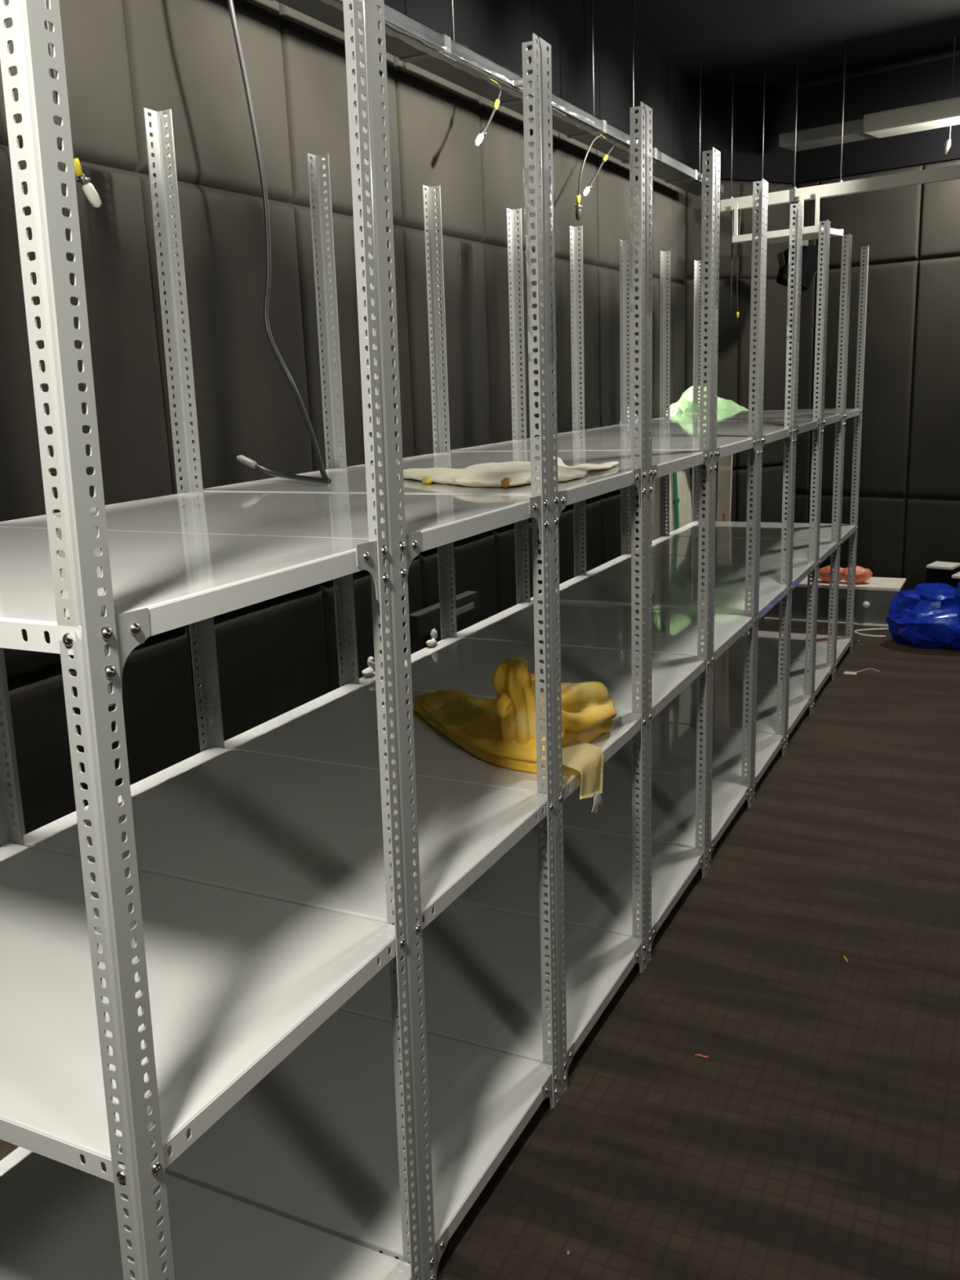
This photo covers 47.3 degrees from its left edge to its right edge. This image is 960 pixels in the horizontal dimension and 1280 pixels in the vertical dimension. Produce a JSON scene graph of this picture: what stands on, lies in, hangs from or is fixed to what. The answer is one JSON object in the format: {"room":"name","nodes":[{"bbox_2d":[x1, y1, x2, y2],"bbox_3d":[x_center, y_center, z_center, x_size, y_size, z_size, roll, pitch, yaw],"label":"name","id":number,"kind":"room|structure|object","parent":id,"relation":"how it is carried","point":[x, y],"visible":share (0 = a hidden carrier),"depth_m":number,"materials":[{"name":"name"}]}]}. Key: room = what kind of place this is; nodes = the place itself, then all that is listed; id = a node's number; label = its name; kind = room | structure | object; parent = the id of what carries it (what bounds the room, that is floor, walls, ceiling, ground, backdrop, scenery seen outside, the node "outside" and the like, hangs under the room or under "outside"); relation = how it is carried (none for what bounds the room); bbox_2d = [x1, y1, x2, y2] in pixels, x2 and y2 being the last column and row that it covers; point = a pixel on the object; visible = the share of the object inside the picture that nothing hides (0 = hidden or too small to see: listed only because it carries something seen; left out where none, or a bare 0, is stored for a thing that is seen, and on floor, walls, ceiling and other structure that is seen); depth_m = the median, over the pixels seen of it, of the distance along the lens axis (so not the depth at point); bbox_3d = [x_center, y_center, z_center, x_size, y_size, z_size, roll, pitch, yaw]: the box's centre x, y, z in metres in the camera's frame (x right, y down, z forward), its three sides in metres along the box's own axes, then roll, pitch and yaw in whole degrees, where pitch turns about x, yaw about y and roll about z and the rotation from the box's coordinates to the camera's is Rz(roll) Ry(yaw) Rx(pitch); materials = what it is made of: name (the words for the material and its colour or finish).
{"room":"storage room","nodes":[
{"label":"storage room","id":0,"kind":"room"},
{"bbox_2d":[0,0,685,846],"bbox_3d":[-0.758,-0.429,2.891,0.124,2.600,8.790,4,15,26],"label":"wall","id":1,"kind":"structure","parent":0,"point":[277,655],"depth_m":3.02,"materials":[{"name":"black fabric"}]},
{"bbox_2d":[408,591,478,636],"bbox_3d":[-0.129,-0.100,4.008,0.046,0.075,0.460,4,15,26],"label":"electrical outlet","id":2,"kind":"object","parent":1,"relation":"attached to","point":[422,622],"depth_m":3.91,"materials":[{"name":"grey plastic"}]},
{"bbox_2d":[0,614,959,1279],"bbox_3d":[1.565,0.919,2.581,4.900,0.060,10.400,4,15,26],"label":"floor","id":3,"kind":"structure","parent":0,"point":[816,1136],"depth_m":2.49,"materials":[{"name":"brown ceramic tile"},{"name":"grout"}]},
{"bbox_2d":[0,0,424,1279],"bbox_3d":[-0.650,0.140,1.583,0.900,2.112,0.662,4,15,26],"label":"shelving unit","id":4,"kind":"object","parent":3,"relation":"on","point":[138,1008],"visible":1,"depth_m":1.46,"materials":[{"name":"grey metal"}]},
{"bbox_2d":[0,0,560,1279],"bbox_3d":[-0.387,0.008,2.094,0.900,2.112,0.645,4,15,26],"label":"shelving unit","id":5,"kind":"object","parent":3,"relation":"on","point":[313,1144],"visible":0.63,"depth_m":2.11,"materials":[{"name":"grey metal"}]},
{"bbox_2d":[164,40,647,1097],"bbox_3d":[-0.123,-0.124,2.608,0.900,2.112,0.634,4,15,26],"label":"shelving unit","id":6,"kind":"object","parent":3,"relation":"on","point":[482,966],"visible":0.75,"depth_m":2.64,"materials":[{"name":"grey metal"}]},
{"bbox_2d":[396,456,618,488],"bbox_3d":[0.076,-0.383,2.462,0.548,0.041,0.463,-3,13,-2],"label":"cloth","id":7,"kind":"object","parent":6,"relation":"on","point":[509,473],"visible":0.92,"depth_m":2.37,"materials":[{"name":"beige fabric"}]},
{"bbox_2d":[405,656,617,813],"bbox_3d":[0.005,0.164,2.563,0.639,0.356,0.451,4,15,26],"label":"cloth","id":8,"kind":"object","parent":6,"relation":"on","point":[501,731],"visible":0.85,"depth_m":2.42,"materials":[{"name":"fabric"}]},
{"bbox_2d":[321,106,716,965],"bbox_3d":[0.144,-0.258,3.126,0.900,2.112,0.640,4,15,26],"label":"shelving unit","id":9,"kind":"object","parent":3,"relation":"on","point":[598,889],"visible":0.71,"depth_m":3.19,"materials":[{"name":"grey metal"}]},
{"bbox_2d":[361,656,374,676],"bbox_3d":[-0.322,0.079,3.197,0.034,0.053,0.063,4,15,26],"label":"scrap","id":10,"kind":"object","parent":9,"relation":"on","point":[368,672],"visible":0.93,"depth_m":3.19,"materials":[{"name":"white paper"}]},
{"bbox_2d":[426,628,437,646],"bbox_3d":[-0.153,-0.008,3.526,0.032,0.052,0.061,4,15,26],"label":"scrap","id":11,"kind":"object","parent":9,"relation":"on","point":[433,634],"visible":1,"depth_m":3.53,"materials":[{"name":"white paper"}]},
{"bbox_2d":[434,149,765,871],"bbox_3d":[0.411,-0.392,3.646,0.900,2.112,0.636,4,15,26],"label":"shelving unit","id":12,"kind":"object","parent":3,"relation":"on","point":[674,633],"visible":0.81,"depth_m":3.69,"materials":[{"name":"grey metal"}]},
{"bbox_2d":[620,485,630,551],"bbox_3d":[0.767,-0.332,5.611,0.070,1.039,0.100,4,15,26],"label":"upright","id":13,"kind":"object","parent":3,"relation":"on","point":[628,486],"visible":0.02,"depth_m":5.54,"materials":[{"name":"grey metal"}]},
{"bbox_2d":[619,407,639,423],"bbox_3d":[0.737,-0.996,5.445,0.099,0.311,0.204,4,15,26],"label":"pouch","id":14,"kind":"object","parent":13,"relation":"on","point":[627,407],"visible":0.03,"depth_m":5.38,"materials":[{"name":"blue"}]},
{"bbox_2d":[648,477,661,541],"bbox_3d":[0.972,-0.440,6.008,0.070,1.049,0.180,4,15,26],"label":"leaning board","id":15,"kind":"object","parent":3,"relation":"on","point":[655,486],"visible":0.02,"depth_m":5.94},
{"bbox_2d":[515,181,801,804],"bbox_3d":[0.676,-0.525,4.161,0.900,2.112,0.628,4,15,26],"label":"shelving unit","id":16,"kind":"object","parent":3,"relation":"on","point":[673,746],"visible":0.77,"depth_m":4.22,"materials":[{"name":"grey metal"}]},
{"bbox_2d":[666,386,748,416],"bbox_3d":[1.198,-1.239,6.255,0.986,0.416,0.354,-14,17,-39],"label":"bag","id":17,"kind":"object","parent":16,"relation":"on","point":[684,405],"visible":0.17,"depth_m":6.14,"materials":[{"name":"green plastic"}]},
{"bbox_2d":[660,467,691,533],"bbox_3d":[1.152,-0.534,6.353,0.075,1.060,0.540,4,15,26],"label":"leaning board","id":18,"kind":"object","parent":3,"relation":"on","point":[680,498],"visible":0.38,"depth_m":6.32,"materials":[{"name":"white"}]},
{"bbox_2d":[577,203,828,753],"bbox_3d":[0.940,-0.657,4.673,0.900,2.112,0.630,4,15,26],"label":"shelving unit","id":19,"kind":"object","parent":3,"relation":"on","point":[727,706],"visible":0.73,"depth_m":4.75,"materials":[{"name":"grey metal"}]},
{"bbox_2d":[716,453,733,521],"bbox_3d":[1.514,-0.661,6.828,0.085,1.060,0.075,6,16,32],"label":"plank","id":20,"kind":"object","parent":3,"relation":"on","point":[723,500],"visible":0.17,"depth_m":6.76,"materials":[{"name":"brown wood"}]},
{"bbox_2d":[626,220,851,711],"bbox_3d":[1.204,-0.790,5.188,0.900,2.112,0.634,4,15,26],"label":"shelving unit","id":21,"kind":"object","parent":3,"relation":"on","point":[728,670],"visible":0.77,"depth_m":5.27,"materials":[{"name":"grey metal"}]},
{"bbox_2d":[665,235,869,678],"bbox_3d":[1.471,-0.923,5.706,0.900,2.112,0.636,4,15,26],"label":"shelving unit","id":22,"kind":"object","parent":3,"relation":"on","point":[768,642],"visible":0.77,"depth_m":5.78,"materials":[{"name":"grey metal"}]},
{"bbox_2d":[764,574,906,626],"bbox_3d":[2.185,-0.252,6.772,0.790,0.235,0.357,4,15,26],"label":"cabinet","id":23,"kind":"object","parent":3,"relation":"on","point":[873,597],"visible":0.58,"depth_m":6.61,"materials":[{"name":"grey metal"}]},
{"bbox_2d":[818,564,872,583],"bbox_3d":[2.202,-0.400,6.643,0.328,0.107,0.109,4,15,26],"label":"packet","id":24,"kind":"object","parent":23,"relation":"on","point":[862,575],"visible":0.64,"depth_m":6.60,"materials":[{"name":"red plastic"}]},
{"bbox_2d":[843,668,879,675],"bbox_3d":[1.928,0.161,5.571,0.187,0.005,0.077,-6,14,-16],"label":"paper scrap","id":25,"kind":"object","parent":3,"relation":"on","point":[845,672],"visible":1,"depth_m":5.56,"materials":[{"name":"beige paper"}]},
{"bbox_2d":[853,627,888,637],"bbox_3d":[2.272,-0.047,6.373,0.185,0.014,0.215,4,15,26],"label":"cord","id":26,"kind":"object","parent":3,"relation":"on","point":[881,628],"visible":1,"depth_m":6.38,"materials":[{"name":"white plastic"}]},
{"bbox_2d":[885,582,959,649],"bbox_3d":[2.624,-0.158,5.916,0.816,0.412,0.442,4,15,26],"label":"bag","id":27,"kind":"object","parent":3,"relation":"on","point":[927,616],"visible":1,"depth_m":5.92,"materials":[{"name":"blue plastic"}]},
{"bbox_2d":[925,560,959,588],"bbox_3d":[2.759,-0.248,6.354,0.305,0.376,0.203,9,17,40],"label":"case","id":28,"kind":"object","parent":3,"relation":"on","point":[948,573],"visible":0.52,"depth_m":6.31,"materials":[{"name":"black paint"}]},
{"bbox_2d":[682,179,792,522],"bbox_3d":[1.594,-1.489,6.919,0.845,2.620,0.121,-9,15,-28],"label":"wall","id":29,"kind":"structure","parent":0,"point":[734,339],"depth_m":6.78,"materials":[{"name":"black fabric"}]},
{"bbox_2d":[383,0,689,166],"bbox_3d":[-0.867,-1.929,2.405,0.112,0.550,9.200,4,15,26],"label":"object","id":30,"kind":"structure","parent":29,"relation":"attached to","point":[495,30],"depth_m":4.84,"materials":[{"name":"black paint"}]},
{"bbox_2d":[688,76,797,184],"bbox_3d":[1.546,-3.018,6.543,0.845,0.530,0.100,-9,15,-28],"label":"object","id":31,"kind":"structure","parent":29,"relation":"attached to","point":[780,103],"depth_m":6.50,"materials":[{"name":"black paint"}]},
{"bbox_2d":[592,0,959,88],"bbox_3d":[1.440,-2.202,1.840,4.900,0.060,10.400,4,15,26],"label":"ceiling","id":32,"kind":"structure","parent":0,"point":[879,35],"depth_m":5.54,"materials":[{"name":"black paint"}]},
{"bbox_2d":[450,0,454,41],"bbox_3d":[-0.094,-2.163,3.424,0.020,0.625,0.017,4,15,26],"label":"rod","id":33,"kind":"object","parent":32,"relation":"hanging from","point":[451,1],"visible":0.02,"depth_m":3.47,"materials":[{"name":"silver metal"}]},
{"bbox_2d":[270,0,724,195],"bbox_3d":[-0.120,-1.815,3.423,0.169,0.056,6.380,4,15,26],"label":"channel","id":34,"kind":"object","parent":33,"relation":"hanging from","point":[407,39],"visible":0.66,"depth_m":3.61,"materials":[{"name":"grey metal"}]},
{"bbox_2d":[44,0,102,208],"bbox_3d":[-0.827,-1.169,2.160,0.033,0.587,0.124,3,14,21],"label":"hanging cable","id":35,"kind":"object","parent":34,"relation":"hanging from","point":[88,188],"visible":0.57,"depth_m":2.23,"materials":[{"name":"white plastic"}]},
{"bbox_2d":[226,0,331,484],"bbox_3d":[-0.450,-0.959,2.494,0.126,1.180,0.371,-15,18,-43],"label":"cable","id":36,"kind":"object","parent":34,"relation":"hanging from","point":[251,464],"visible":1,"depth_m":2.61,"materials":[{"name":"grey rubber"}]},
{"bbox_2d":[473,88,502,146],"bbox_3d":[0.027,-1.770,3.713,0.032,0.206,0.176,6,16,31],"label":"cable","id":37,"kind":"object","parent":34,"relation":"hanging from","point":[477,140],"visible":1,"depth_m":3.71,"materials":[{"name":"white plastic"}]},
{"bbox_2d":[516,79,522,87],"bbox_3d":[0.145,-1.897,3.738,0.038,0.025,0.026,4,15,26],"label":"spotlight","id":38,"kind":"object","parent":34,"relation":"attached to","point":[519,82],"visible":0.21,"depth_m":3.73,"materials":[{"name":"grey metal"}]},
{"bbox_2d":[574,133,603,220],"bbox_3d":[0.450,-1.911,4.511,0.126,0.337,0.086,-2,13,2],"label":"hanging cable","id":39,"kind":"object","parent":34,"relation":"hanging from","point":[578,211],"visible":1,"depth_m":4.50,"materials":[{"name":"grey rubber"}]},
{"bbox_2d":[582,144,614,196],"bbox_3d":[0.501,-1.994,4.654,0.032,0.243,0.299,5,15,29],"label":"cable","id":40,"kind":"object","parent":34,"relation":"hanging from","point":[586,190],"visible":1,"depth_m":4.63,"materials":[{"name":"white plastic"}]},
{"bbox_2d":[697,174,702,179],"bbox_3d":[1.149,-2.400,5.689,0.038,0.025,0.026,4,15,26],"label":"spotlight","id":41,"kind":"object","parent":34,"relation":"attached to","point":[699,176],"visible":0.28,"depth_m":5.68,"materials":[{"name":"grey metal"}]},
{"bbox_2d":[591,0,594,115],"bbox_3d":[0.463,-2.443,4.507,0.020,0.625,0.017,4,15,26],"label":"rod","id":42,"kind":"object","parent":32,"relation":"hanging from","point":[592,11],"visible":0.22,"depth_m":4.52,"materials":[{"name":"silver metal"}]},
{"bbox_2d":[631,0,634,106],"bbox_3d":[0.690,-2.557,4.949,0.020,0.625,0.017,4,15,26],"label":"rod","id":43,"kind":"object","parent":32,"relation":"hanging from","point":[632,0],"visible":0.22,"depth_m":4.92,"materials":[{"name":"silver metal"}]},
{"bbox_2d":[698,55,701,173],"bbox_3d":[1.185,-2.805,5.912,0.020,0.625,0.017,4,15,26],"label":"rod","id":44,"kind":"object","parent":32,"relation":"hanging from","point":[700,55],"visible":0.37,"depth_m":5.90,"materials":[{"name":"silver metal"}]},
{"bbox_2d":[728,66,733,198],"bbox_3d":[1.411,-2.837,6.146,0.020,0.688,0.017,4,15,26],"label":"rod","id":45,"kind":"object","parent":32,"relation":"hanging from","point":[731,197],"visible":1,"depth_m":6.14,"materials":[{"name":"silver metal"}]},
{"bbox_2d":[720,164,959,213],"bbox_3d":[2.718,-2.269,5.155,3.600,0.068,0.056,9,17,40],"label":"rail","id":46,"kind":"object","parent":45,"relation":"hanging from","point":[948,172],"visible":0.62,"depth_m":5.76,"materials":[{"name":"silver metal"}]},
{"bbox_2d":[729,211,733,311],"bbox_3d":[1.458,-2.234,6.365,0.016,0.635,0.025,4,15,26],"label":"hanging cable","id":47,"kind":"object","parent":46,"relation":"hanging from","point":[731,260],"visible":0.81,"depth_m":6.38,"materials":[{"name":"grey rubber"}]},
{"bbox_2d":[736,195,742,324],"bbox_3d":[1.497,-2.198,6.358,0.026,0.705,0.044,-3,13,-5],"label":"cable","id":48,"kind":"object","parent":46,"relation":"hanging from","point":[737,312],"visible":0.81,"depth_m":6.36,"materials":[{"name":"plastic"}]},
{"bbox_2d":[732,190,843,245],"bbox_3d":[1.722,-2.354,6.141,0.520,0.210,0.310,9,17,40],"label":"bracket","id":49,"kind":"object","parent":46,"relation":"hanging from","point":[809,233],"visible":0.74,"depth_m":6.10,"materials":[{"name":"silver metal"}]},
{"bbox_2d":[776,240,822,291],"bbox_3d":[1.859,-2.180,6.375,0.236,0.287,0.257,-1,13,7],"label":"loudspeaker","id":50,"kind":"object","parent":46,"relation":"hanging from","point":[809,253],"visible":0.7,"depth_m":6.29,"materials":[{"name":"black paint"}]},
{"bbox_2d":[761,58,764,180],"bbox_3d":[1.556,-2.814,6.024,0.020,0.688,0.017,4,15,26],"label":"rod","id":51,"kind":"object","parent":32,"relation":"hanging from","point":[764,59],"visible":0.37,"depth_m":6.02,"materials":[{"name":"silver metal"}]},
{"bbox_2d":[792,50,798,188],"bbox_3d":[1.700,-2.791,5.903,0.020,0.688,0.017,4,15,26],"label":"rod","id":52,"kind":"object","parent":32,"relation":"hanging from","point":[793,187],"visible":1,"depth_m":5.90,"materials":[{"name":"silver metal"}]},
{"bbox_2d":[838,40,845,182],"bbox_3d":[1.897,-2.760,5.737,0.020,0.688,0.017,4,15,26],"label":"rod","id":53,"kind":"object","parent":32,"relation":"hanging from","point":[840,180],"visible":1,"depth_m":5.73,"materials":[{"name":"silver metal"}]},
{"bbox_2d":[942,122,951,154],"bbox_3d":[2.475,-2.651,5.807,0.035,0.150,0.034,4,15,26],"label":"hanging cable","id":54,"kind":"object","parent":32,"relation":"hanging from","point":[947,144],"depth_m":5.80,"materials":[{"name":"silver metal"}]},
{"bbox_2d":[951,37,955,98],"bbox_3d":[2.472,-2.979,5.724,0.006,0.288,0.034,4,15,26],"label":"rod","id":55,"kind":"object","parent":32,"relation":"hanging from","point":[954,37],"depth_m":5.72,"materials":[{"name":"silver metal"}]},
{"bbox_2d":[778,97,959,151],"bbox_3d":[3.293,-2.641,5.079,4.000,0.095,0.240,9,17,40],"label":"ceiling light","id":56,"kind":"object","parent":55,"relation":"hanging from","point":[935,114],"visible":0.94,"depth_m":5.92,"materials":[{"name":"grey metal"}]},
{"bbox_2d":[794,159,959,590],"bbox_3d":[3.686,-1.287,5.712,4.360,2.620,0.124,9,17,40],"label":"wall","id":57,"kind":"structure","parent":0,"point":[908,509],"depth_m":6.61,"materials":[{"name":"black fabric"}]},
{"bbox_2d":[795,55,959,183],"bbox_3d":[3.628,-2.812,5.323,4.400,0.530,0.100,9,17,40],"label":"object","id":58,"kind":"structure","parent":57,"relation":"attached to","point":[819,105],"depth_m":6.37,"materials":[{"name":"black paint"}]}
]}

